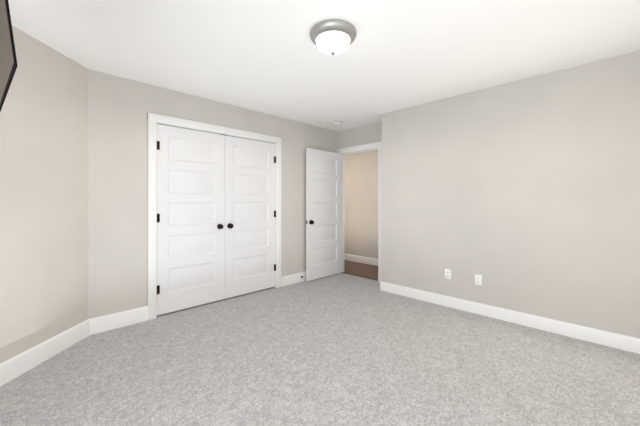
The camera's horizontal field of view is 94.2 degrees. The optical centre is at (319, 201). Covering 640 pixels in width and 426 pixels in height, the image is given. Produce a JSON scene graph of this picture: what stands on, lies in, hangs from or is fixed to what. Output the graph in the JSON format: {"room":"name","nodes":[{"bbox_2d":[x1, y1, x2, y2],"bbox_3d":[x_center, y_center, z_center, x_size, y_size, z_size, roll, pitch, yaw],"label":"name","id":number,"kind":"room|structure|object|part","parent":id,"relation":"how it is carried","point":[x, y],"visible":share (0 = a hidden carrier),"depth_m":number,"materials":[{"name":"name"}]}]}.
{"room":"empty bedroom","nodes":[
{"label":"empty bedroom","id":0,"kind":"room"},
{"bbox_2d":[0,26,87,362],"bbox_3d":[-2.186,0.000,1.832,0.120,2.440,1.795,0,0,0],"label":"wall","id":1,"kind":"structure","parent":0,"point":[44,204],"depth_m":2.28,"materials":[{"name":"beige paint"}]},
{"bbox_2d":[88,69,336,318],"bbox_3d":[-0.979,0.000,3.961,3.483,2.440,0.120,0,0,-45],"label":"wall","id":2,"kind":"structure","parent":0,"point":[119,108],"depth_m":2.98,"materials":[{"name":"beige paint"}]},
{"bbox_2d":[0,271,305,386],"bbox_3d":[0.077,1.147,2.080,4.650,0.146,4.033,0,0,-45],"label":"baseboard","id":3,"kind":"structure","parent":2,"relation":"attached to","point":[14,367],"depth_m":2.52,"materials":[{"name":"white paint"}]},
{"bbox_2d":[148,112,281,319],"bbox_3d":[-1.207,0.148,3.718,1.720,2.144,0.141,0,0,-45],"label":"double door","id":4,"kind":"structure","parent":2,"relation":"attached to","point":[244,138],"depth_m":3.56,"materials":[{"name":"white paint"}]},
{"bbox_2d":[157,134,275,293],"bbox_3d":[-1.173,0.072,3.683,1.565,1.814,0.078,0,0,-45],"label":"hardware piece","id":5,"kind":"object","parent":4,"relation":"attached to","point":[219,226],"depth_m":3.61,"materials":[{"name":"black metal"}]},
{"bbox_3d":[-0.912,0.072,3.944,0.826,1.814,0.078,0,0,-45],"label":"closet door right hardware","id":6,"kind":"part","parent":5,"relation":"part of","materials":[{"name":"white wood"}]},
{"bbox_2d":[0,273,639,425],"bbox_3d":[-0.210,1.270,2.321,4.825,0.100,5.020,0,0,-45],"label":"floor","id":7,"kind":"structure","parent":0,"point":[341,349],"depth_m":2.14,"materials":[{"name":"grey carpet"}]},
{"bbox_2d":[8,0,639,130],"bbox_3d":[0.000,-1.270,2.828,5.840,0.100,5.440,0,0,-45],"label":"ceiling","id":8,"kind":"structure","parent":0,"point":[269,57],"depth_m":2.32,"materials":[{"name":"white paint"}]},
{"bbox_2d":[0,0,17,111],"bbox_3d":[-1.104,-0.770,0.990,0.145,0.899,0.972,0,0,-45],"label":"television","id":9,"kind":"object","parent":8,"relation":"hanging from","point":[8,63],"visible":1,"depth_m":0.76,"materials":[{"name":"black plastic"}]},
{"bbox_2d":[309,19,356,54],"bbox_3d":[0.094,-1.141,2.147,0.340,0.156,0.340,0,0,-45],"label":"lamp","id":10,"kind":"object","parent":8,"relation":"attached to","point":[333,37],"visible":1,"depth_m":2.06,"materials":[{"name":"white glass"}]},
{"bbox_3d":[0.094,-1.127,2.147,0.249,0.086,0.249,0,0,-45],"label":"glass","id":11,"kind":"part","parent":10,"relation":"part of","materials":[{"name":"white glass"}]},
{"bbox_2d":[337,122,381,148],"bbox_3d":[0.856,0.000,4.674,0.120,2.440,3.800,0,0,-45],"label":"wall","id":12,"kind":"structure","parent":0,"point":[362,135],"depth_m":4.79,"materials":[{"name":"beige paint"}]},
{"bbox_2d":[336,141,381,281],"bbox_3d":[0.658,0.153,4.872,0.162,2.134,0.960,0,0,-45],"label":"door frame","id":13,"kind":"structure","parent":12,"relation":"attached to","point":[378,145],"depth_m":4.72,"materials":[{"name":"white paint"}]},
{"bbox_2d":[306,148,340,280],"bbox_3d":[0.077,0.190,4.812,0.788,2.030,0.140,0,0,-45],"label":"door leaf","id":14,"kind":"structure","parent":13,"relation":"attached to","point":[323,213],"depth_m":4.77,"materials":[{"name":"white paint"}]},
{"bbox_2d":[344,260,377,279],"bbox_3d":[1.211,1.273,5.029,1.015,0.094,4.040,0,0,-45],"label":"floor","id":15,"kind":"structure","parent":0,"point":[362,269],"depth_m":5.40,"materials":[{"name":"brown wood"}]},
{"bbox_2d":[345,150,377,258],"bbox_3d":[1.527,0.000,5.346,0.120,2.440,4.040,0,0,-45],"label":"wall","id":16,"kind":"structure","parent":0,"point":[361,203],"depth_m":5.96,"materials":[{"name":"beige paint"}]},
{"bbox_2d":[345,254,377,265],"bbox_3d":[1.480,1.153,5.298,0.015,0.135,3.800,0,0,-45],"label":"baseboard","id":17,"kind":"structure","parent":16,"relation":"attached to","point":[362,259],"depth_m":5.94,"materials":[{"name":"white paint"}]},
{"bbox_2d":[382,51,639,338],"bbox_3d":[1.923,0.000,3.132,0.120,2.440,2.910,0,0,-45],"label":"wall","id":18,"kind":"structure","parent":0,"point":[522,195],"depth_m":2.92,"materials":[{"name":"beige paint"}]},
{"bbox_2d":[445,269,450,278],"bbox_3d":[1.492,0.842,3.472,0.009,0.114,0.070,0,0,-45],"label":"electrical outlet","id":19,"kind":"object","parent":18,"relation":"attached to","point":[447,273],"visible":1,"depth_m":3.47,"materials":[{"name":"white plastic"}]},
{"bbox_2d":[475,274,481,285],"bbox_3d":[1.724,0.848,3.240,0.009,0.114,0.070,0,0,-45],"label":"electrical outlet","id":20,"kind":"object","parent":18,"relation":"attached to","point":[478,279],"visible":1,"depth_m":3.24,"materials":[{"name":"white plastic"}]},
{"bbox_2d":[380,281,639,353],"bbox_3d":[1.922,1.160,3.276,0.350,0.120,3.085,0,0,-45],"label":"baseboard","id":21,"kind":"structure","parent":18,"relation":"attached to","point":[613,340],"depth_m":2.92,"materials":[{"name":"white paint"}]}
]}

